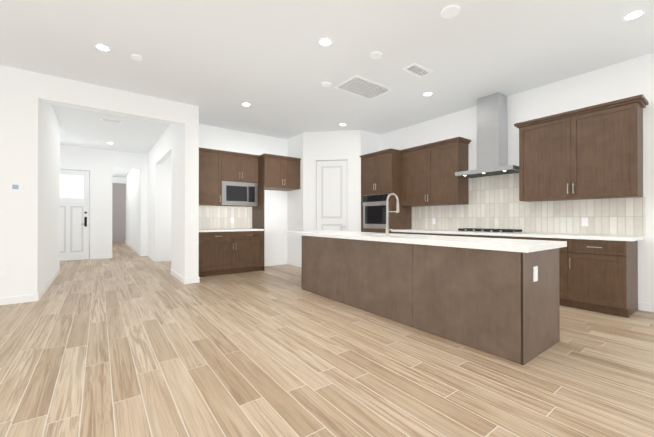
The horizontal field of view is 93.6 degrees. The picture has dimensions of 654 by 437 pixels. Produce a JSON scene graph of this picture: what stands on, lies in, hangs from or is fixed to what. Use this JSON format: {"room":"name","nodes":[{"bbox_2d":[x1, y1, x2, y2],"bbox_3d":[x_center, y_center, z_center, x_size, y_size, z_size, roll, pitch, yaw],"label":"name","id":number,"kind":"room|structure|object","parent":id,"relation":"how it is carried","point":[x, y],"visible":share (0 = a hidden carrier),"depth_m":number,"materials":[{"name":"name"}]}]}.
{"room":"kitchen","nodes":[
{"label":"kitchen","id":0,"kind":"room"},
{"bbox_2d":[39,101,59,290],"bbox_3d":[-4.923,-0.434,5.392,0.120,3.150,2.730,0,0,-37],"label":"wall","id":1,"kind":"structure","parent":0,"point":[49,132],"depth_m":5.13,"materials":[{"name":"white paint"}]},
{"bbox_2d":[37,268,59,300],"bbox_3d":[-4.829,1.091,5.372,0.014,0.100,2.864,0,0,-37],"label":"baseboard","id":2,"kind":"structure","parent":1,"relation":"attached to","point":[42,291],"depth_m":4.96,"materials":[{"name":"white wood"}]},
{"bbox_2d":[59,141,59,267],"bbox_3d":[-6.045,-0.430,6.333,0.800,3.150,0.120,0,0,-37],"label":"wall","id":3,"kind":"structure","parent":0,"point":[59,204],"depth_m":6.56,"materials":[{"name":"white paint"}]},
{"bbox_2d":[0,65,184,297],"bbox_3d":[-5.303,-0.442,3.386,6.880,3.150,0.200,0,0,-37],"label":"wall","id":4,"kind":"structure","parent":0,"point":[19,164],"depth_m":4.18,"materials":[{"name":"white paint"}]},
{"bbox_2d":[11,183,23,191],"bbox_3d":[-4.143,-0.414,4.106,0.120,0.100,0.023,0,0,-37],"label":"thermostat","id":5,"kind":"object","parent":4,"relation":"attached to","point":[17,187],"visible":0.89,"depth_m":4.10,"materials":[{"name":"white plastic"}]},
{"bbox_2d":[0,294,36,304],"bbox_3d":[-5.994,1.080,2.733,5.000,0.100,0.014,0,0,-37],"label":"baseboard","id":6,"kind":"structure","parent":4,"relation":"attached to","point":[17,299],"depth_m":4.11,"materials":[{"name":"white wood"}]},
{"bbox_2d":[184,277,199,283],"bbox_3d":[-2.384,1.091,5.412,0.258,0.100,0.014,0,0,-37],"label":"baseboard","id":7,"kind":"structure","parent":4,"relation":"attached to","point":[192,280],"depth_m":5.41,"materials":[{"name":"white wood"}]},
{"bbox_2d":[60,144,147,255],"bbox_3d":[-6.481,-0.419,8.875,2.470,3.150,0.120,0,0,-37],"label":"wall","id":8,"kind":"structure","parent":0,"point":[101,160],"depth_m":8.86,"materials":[{"name":"white paint"}]},
{"bbox_2d":[60,169,88,260],"bbox_3d":[-7.075,-0.089,8.391,0.900,2.474,0.105,0,0,-37],"label":"front door","id":9,"kind":"structure","parent":8,"relation":"in","point":[74,215],"depth_m":8.48,"materials":[{"name":"white wood"}]},
{"bbox_2d":[60,164,94,259],"bbox_3d":[-7.052,-0.151,8.361,1.150,2.610,0.022,0,0,-37],"label":"door frame","id":10,"kind":"structure","parent":8,"relation":"attached to","point":[90,169],"depth_m":8.66,"materials":[{"name":"white wood"}]},
{"bbox_2d":[94,255,111,258],"bbox_3d":[-6.428,1.106,8.823,0.420,0.100,0.014,0,0,-37],"label":"baseboard","id":11,"kind":"structure","parent":8,"relation":"attached to","point":[102,256],"depth_m":8.81,"materials":[{"name":"white wood"}]},
{"bbox_2d":[112,177,125,243],"bbox_3d":[-9.977,-0.396,14.561,0.950,3.150,0.120,0,0,-37],"label":"wall","id":12,"kind":"structure","parent":0,"point":[118,179],"depth_m":14.58,"materials":[{"name":"white paint"}]},
{"bbox_2d":[112,183,125,243],"bbox_3d":[-9.839,-0.249,14.550,0.900,2.844,0.040,0,0,-37],"label":"hall door","id":13,"kind":"structure","parent":12,"relation":"in","point":[118,212],"depth_m":14.52,"materials":[{"name":"grey wood"}]},
{"bbox_2d":[126,168,139,251],"bbox_3d":[-7.648,-0.406,12.118,0.120,3.150,6.480,0,0,-37],"label":"wall","id":14,"kind":"structure","parent":0,"point":[133,208],"depth_m":11.36,"materials":[{"name":"white paint"}]},
{"bbox_2d":[125,241,139,255],"bbox_3d":[-7.702,1.119,12.072,0.014,0.100,6.480,0,0,-37],"label":"baseboard","id":15,"kind":"structure","parent":14,"relation":"attached to","point":[133,248],"depth_m":11.22,"materials":[{"name":"white wood"}]},
{"bbox_2d":[160,156,170,260],"bbox_3d":[-4.365,-0.421,8.390,0.350,3.150,0.120,0,0,-37],"label":"wall","id":16,"kind":"structure","parent":0,"point":[165,210],"depth_m":8.31,"materials":[{"name":"white paint"}]},
{"bbox_2d":[147,104,198,277],"bbox_3d":[-3.922,-0.425,7.492,0.230,3.150,5.150,0,0,-37],"label":"wall","id":17,"kind":"structure","parent":0,"point":[185,198],"depth_m":5.64,"materials":[{"name":"white paint"}]},
{"bbox_2d":[147,253,154,261],"bbox_3d":[-5.063,1.106,8.818,0.014,0.100,1.650,0,0,-37],"label":"baseboard","id":18,"kind":"structure","parent":17,"relation":"attached to","point":[151,257],"depth_m":8.64,"materials":[{"name":"white wood"}]},
{"bbox_2d":[170,269,183,283],"bbox_3d":[-2.855,1.093,5.843,0.014,0.100,1.240,0,0,-37],"label":"baseboard","id":19,"kind":"structure","parent":17,"relation":"attached to","point":[177,276],"depth_m":5.77,"materials":[{"name":"white wood"}]},
{"bbox_2d":[199,124,286,261],"bbox_3d":[-1.363,-0.425,7.567,3.970,3.150,0.120,0,0,-37],"label":"wall","id":20,"kind":"structure","parent":0,"point":[275,203],"depth_m":7.43,"materials":[{"name":"white paint"}]},
{"bbox_2d":[199,151,220,205],"bbox_3d":[-2.553,-0.815,6.363,0.618,1.080,0.394,0,0,-37],"label":"upper cabinet","id":21,"kind":"object","parent":20,"relation":"attached to","point":[209,179],"visible":0.62,"depth_m":6.28,"materials":[{"name":"brown wood"}]},
{"bbox_2d":[199,206,251,228],"bbox_3d":[-2.334,-0.023,6.760,1.446,0.500,0.012,0,0,-37],"label":"backsplash","id":22,"kind":"structure","parent":20,"relation":"attached to","point":[215,217],"depth_m":6.80,"materials":[{"name":"tile"}]},
{"bbox_2d":[220,154,257,206],"bbox_3d":[-1.968,-0.813,6.788,0.828,1.080,0.408,0,0,-37],"label":"upper cabinet","id":23,"kind":"object","parent":20,"relation":"attached to","point":[239,181],"visible":0.96,"depth_m":6.64,"materials":[{"name":"brown wood"}]},
{"bbox_2d":[264,260,286,265],"bbox_3d":[-1.363,1.100,7.477,0.910,0.100,0.014,0,0,-37],"label":"baseboard","id":24,"kind":"structure","parent":20,"relation":"attached to","point":[273,263],"depth_m":7.54,"materials":[{"name":"white wood"}]},
{"bbox_2d":[287,133,302,262],"bbox_3d":[-0.724,-0.425,7.468,0.100,3.150,0.800,0,0,-37],"label":"wall","id":25,"kind":"structure","parent":0,"point":[294,197],"depth_m":7.43,"materials":[{"name":"white paint"}]},
{"bbox_2d":[287,260,301,267],"bbox_3d":[-0.769,1.100,7.428,0.014,0.100,0.800,0,0,-37],"label":"baseboard","id":26,"kind":"structure","parent":25,"relation":"attached to","point":[293,263],"depth_m":7.44,"materials":[{"name":"white wood"}]},
{"bbox_2d":[0,243,653,436],"bbox_3d":[-4.152,1.201,5.353,11.480,0.120,22.500,0,0,-37],"label":"floor","id":27,"kind":"structure","parent":0,"point":[126,340],"depth_m":2.31,"materials":[{"name":"beige wood"}]},
{"bbox_2d":[199,232,206,276],"bbox_3d":[-2.648,0.705,6.140,0.207,0.880,0.628,0,0,-37],"label":"base cabinet","id":28,"kind":"object","parent":27,"relation":"on","point":[202,235],"depth_m":5.94,"materials":[{"name":"brown wood"}]},
{"bbox_2d":[207,231,238,275],"bbox_3d":[-2.328,0.706,6.378,0.708,0.880,0.628,0,0,-37],"label":"base cabinet","id":29,"kind":"object","parent":27,"relation":"on","point":[224,253],"depth_m":6.18,"materials":[{"name":"brown wood"}]},
{"bbox_2d":[239,231,262,272],"bbox_3d":[-1.855,0.707,6.729,0.709,0.880,0.628,0,0,-37],"label":"base cabinet","id":30,"kind":"object","parent":27,"relation":"on","point":[250,242],"depth_m":6.53,"materials":[{"name":"brown wood"}]},
{"bbox_2d":[199,228,263,231],"bbox_3d":[-2.145,0.246,6.503,1.446,0.040,0.648,0,0,-37],"label":"countertop","id":31,"kind":"structure","parent":30,"relation":"on","point":[226,230],"depth_m":6.28,"materials":[{"name":"white stone"}]},
{"bbox_2d":[252,157,299,270],"bbox_3d":[-1.182,-0.101,7.210,0.938,2.500,0.662,0,0,-37],"label":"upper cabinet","id":32,"kind":"object","parent":27,"relation":"on","point":[276,174],"visible":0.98,"depth_m":6.92,"materials":[{"name":"brown wood"}]},
{"bbox_2d":[199,147,300,160],"bbox_3d":[-1.761,-1.384,6.782,2.386,0.062,0.668,0,0,-37],"label":"crown molding","id":33,"kind":"structure","parent":32,"relation":"on","point":[246,155],"depth_m":6.71,"materials":[{"name":"brown wood"}]},
{"bbox_2d":[360,148,411,232],"bbox_3d":[1.270,-0.134,6.754,0.704,2.562,0.918,0,0,-37],"label":"tall cabinet","id":34,"kind":"object","parent":27,"relation":"on","point":[381,176],"visible":0.65,"depth_m":6.47,"materials":[{"name":"brown wood"}]},
{"bbox_2d":[302,235,559,364],"bbox_3d":[0.866,0.701,3.886,0.790,0.868,3.220,0,0,-37],"label":"kitchen island","id":35,"kind":"object","parent":27,"relation":"on","point":[501,304],"visible":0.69,"depth_m":2.84,"materials":[{"name":"brown wood"}]},
{"bbox_2d":[282,230,566,252],"bbox_3d":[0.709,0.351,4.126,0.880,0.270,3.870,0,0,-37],"label":"island countertop","id":36,"kind":"structure","parent":35,"relation":"on","point":[515,245],"depth_m":3.10,"materials":[{"name":"white stone"}]},
{"bbox_2d":[385,193,398,235],"bbox_3d":[0.823,-0.051,3.777,0.242,0.532,0.105,0,0,-37],"label":"island faucet","id":37,"kind":"object","parent":36,"relation":"on","point":[397,211],"visible":1,"depth_m":3.73,"materials":[{"name":"silver metal"}]},
{"bbox_2d":[533,266,537,281],"bbox_3d":[1.694,0.449,2.491,0.075,0.120,0.007,0,0,-37],"label":"outlet","id":38,"kind":"object","parent":35,"relation":"attached to","point":[535,273],"visible":1,"depth_m":2.48,"materials":[{"name":"white plastic"}]},
{"bbox_2d":[392,232,637,317],"bbox_3d":[2.582,0.700,5.010,0.672,0.880,3.440,0,0,-37],"label":"base cabinet","id":39,"kind":"object","parent":27,"relation":"on","point":[600,276],"visible":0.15,"depth_m":3.69,"materials":[{"name":"brown wood"}]},
{"bbox_2d":[391,229,643,240],"bbox_3d":[2.605,0.240,4.992,0.658,0.040,3.500,0,0,-37],"label":"countertop","id":40,"kind":"structure","parent":39,"relation":"on","point":[590,236],"depth_m":4.15,"materials":[{"name":"white stone"}]},
{"bbox_2d":[457,228,523,232],"bbox_3d":[2.629,0.195,5.016,0.435,0.050,0.910,0,0,-37],"label":"gas cooktop","id":41,"kind":"object","parent":40,"relation":"in","point":[490,230],"visible":1,"depth_m":4.84,"materials":[{"name":"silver metal"}]},
{"bbox_2d":[0,0,653,176],"bbox_3d":[-4.152,-2.069,5.367,11.480,0.120,22.500,0,0,-37],"label":"ceiling","id":42,"kind":"structure","parent":0,"point":[274,64],"depth_m":3.75,"materials":[{"name":"white paint"}]},
{"bbox_2d":[94,43,110,51],"bbox_3d":[-2.639,-2.012,3.613,0.170,0.008,0.170,0,0,-37],"label":"recessed light","id":43,"kind":"object","parent":42,"relation":"in","point":[102,47],"visible":1,"depth_m":3.60,"materials":[{"name":"white"}]},
{"bbox_2d":[100,117,121,122],"bbox_3d":[-4.394,-1.999,6.245,0.350,0.012,0.180,0,0,-37],"label":"ceiling vent","id":44,"kind":"object","parent":42,"relation":"in","point":[111,120],"visible":0.98,"depth_m":6.24,"materials":[{"name":"white plastic"}]},
{"bbox_2d":[131,54,141,60],"bbox_3d":[-2.372,-2.005,3.823,0.126,0.020,0.126,0,0,-37],"label":"ceiling detector","id":45,"kind":"object","parent":42,"relation":"attached to","point":[136,57],"visible":0.96,"depth_m":3.81,"materials":[{"name":"white plastic"}]},
{"bbox_2d":[241,102,250,105],"bbox_3d":[-1.418,-2.004,5.390,0.170,0.008,0.170,0,0,-37],"label":"recessed light","id":46,"kind":"object","parent":42,"relation":"in","point":[245,104],"visible":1,"depth_m":5.39,"materials":[{"name":"white"}]},
{"bbox_2d":[318,37,332,45],"bbox_3d":[-0.018,-2.012,3.503,0.170,0.008,0.170,0,0,-37],"label":"recessed light","id":47,"kind":"object","parent":42,"relation":"in","point":[325,41],"visible":1,"depth_m":3.49,"materials":[{"name":"white"}]},
{"bbox_2d":[322,81,330,86],"bbox_3d":[-0.008,-2.002,4.581,0.147,0.020,0.147,0,0,-37],"label":"ceiling detector","id":48,"kind":"object","parent":42,"relation":"attached to","point":[326,84],"visible":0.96,"depth_m":4.56,"materials":[{"name":"white plastic"}]},
{"bbox_2d":[334,75,393,99],"bbox_3d":[0.573,-2.005,4.738,0.780,0.012,0.500,0,0,-37],"label":"ceiling vent","id":49,"kind":"object","parent":42,"relation":"in","point":[357,85],"visible":1,"depth_m":4.72,"materials":[{"name":"white plastic"}]},
{"bbox_2d":[370,51,381,58],"bbox_3d":[0.602,-2.005,3.776,0.147,0.020,0.147,0,0,-37],"label":"ceiling detector","id":50,"kind":"object","parent":42,"relation":"attached to","point":[376,55],"visible":0.98,"depth_m":3.76,"materials":[{"name":"white plastic"}]},
{"bbox_2d":[402,63,432,77],"bbox_3d":[1.232,-2.007,4.169,0.400,0.012,0.200,0,0,-37],"label":"ceiling vent","id":51,"kind":"object","parent":42,"relation":"in","point":[415,69],"visible":0.96,"depth_m":4.16,"materials":[{"name":"white plastic"}]},
{"bbox_2d":[422,92,432,95],"bbox_3d":[1.626,-2.006,4.947,0.170,0.008,0.170,0,0,-37],"label":"recessed light","id":52,"kind":"object","parent":42,"relation":"in","point":[427,94],"visible":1,"depth_m":4.96,"materials":[{"name":"white"}]},
{"bbox_2d":[441,5,459,18],"bbox_3d":[1.200,-2.008,2.987,0.179,0.020,0.178,0,0,-37],"label":"ceiling detector","id":53,"kind":"object","parent":42,"relation":"attached to","point":[449,11],"visible":0.94,"depth_m":2.96,"materials":[{"name":"white plastic"}]},
{"bbox_2d":[622,9,645,20],"bbox_3d":[3.038,-2.014,3.044,0.170,0.008,0.170,0,0,-37],"label":"recessed light","id":54,"kind":"object","parent":42,"relation":"in","point":[632,15],"visible":1,"depth_m":3.04,"materials":[{"name":"white"}]},
{"bbox_2d":[303,130,360,231],"bbox_3d":[0.112,-0.427,7.074,1.333,3.150,0.100,0,0,8],"label":"wall","id":55,"kind":"structure","parent":0,"point":[354,144],"depth_m":7.03,"materials":[{"name":"white paint"}]},
{"bbox_2d":[313,156,350,230],"bbox_3d":[0.110,-0.132,7.064,0.870,2.560,0.116,0,0,8],"label":"door frame","id":56,"kind":"structure","parent":55,"relation":"attached to","point":[338,158],"depth_m":7.02,"materials":[{"name":"white wood"}]},
{"bbox_2d":[317,161,346,230],"bbox_3d":[0.106,-0.089,7.042,0.708,2.462,0.092,0,0,8],"label":"pantry door","id":57,"kind":"structure","parent":55,"relation":"in","point":[332,195],"depth_m":7.06,"materials":[{"name":"white wood"}]},
{"bbox_2d":[361,130,380,194],"bbox_3d":[0.977,-0.426,7.174,0.680,3.150,0.100,0,0,-37],"label":"wall","id":58,"kind":"structure","parent":0,"point":[370,142],"depth_m":7.12,"materials":[{"name":"white paint"}]},
{"bbox_2d":[381,52,653,303],"bbox_3d":[3.587,-0.438,4.328,0.120,3.150,11.220,0,0,-37],"label":"wall","id":59,"kind":"structure","parent":0,"point":[626,79],"depth_m":4.31,"materials":[{"name":"white paint"}]},
{"bbox_2d":[400,137,470,206],"bbox_3d":[2.061,-0.837,5.956,0.388,1.162,1.305,0,0,-37],"label":"upper cabinet","id":60,"kind":"object","parent":59,"relation":"attached to","point":[429,177],"visible":0.98,"depth_m":5.74,"materials":[{"name":"brown wood"}]},
{"bbox_2d":[455,92,518,177],"bbox_3d":[2.668,-1.366,5.052,0.493,1.284,0.926,0,0,-37],"label":"range hood","id":61,"kind":"object","parent":59,"relation":"attached to","point":[492,144],"visible":0.92,"depth_m":4.99,"materials":[{"name":"silver metal"}]},
{"bbox_2d":[469,173,524,203],"bbox_3d":[2.861,-0.494,5.191,0.012,0.470,0.958,0,0,-37],"label":"backsplash","id":62,"kind":"structure","parent":59,"relation":"attached to","point":[504,188],"depth_m":5.21,"materials":[{"name":"tile"}]},
{"bbox_2d":[412,197,645,235],"bbox_3d":[2.868,-0.019,5.181,0.012,0.480,3.510,0,0,-37],"label":"backsplash","id":63,"kind":"structure","parent":59,"relation":"attached to","point":[617,216],"depth_m":4.60,"materials":[{"name":"tile"}]},
{"bbox_2d":[582,218,587,225],"bbox_3d":[3.557,0.047,4.236,0.006,0.120,0.070,0,0,-37],"label":"outlet","id":64,"kind":"object","parent":63,"relation":"attached to","point":[584,221],"visible":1,"depth_m":4.23,"materials":[{"name":"white plastic"}]},
{"bbox_2d":[514,94,648,201],"bbox_3d":[3.375,-0.845,4.185,0.388,1.162,1.360,0,0,-37],"label":"upper cabinet","id":65,"kind":"object","parent":59,"relation":"attached to","point":[593,152],"visible":1,"depth_m":3.98,"materials":[{"name":"brown wood"}]},
{"bbox_2d":[638,302,653,311],"bbox_3d":[5.375,1.077,1.799,0.014,0.100,5.035,0,0,-37],"label":"baseboard","id":66,"kind":"structure","parent":59,"relation":"attached to","point":[643,306],"depth_m":3.76,"materials":[{"name":"white wood"}]}
]}

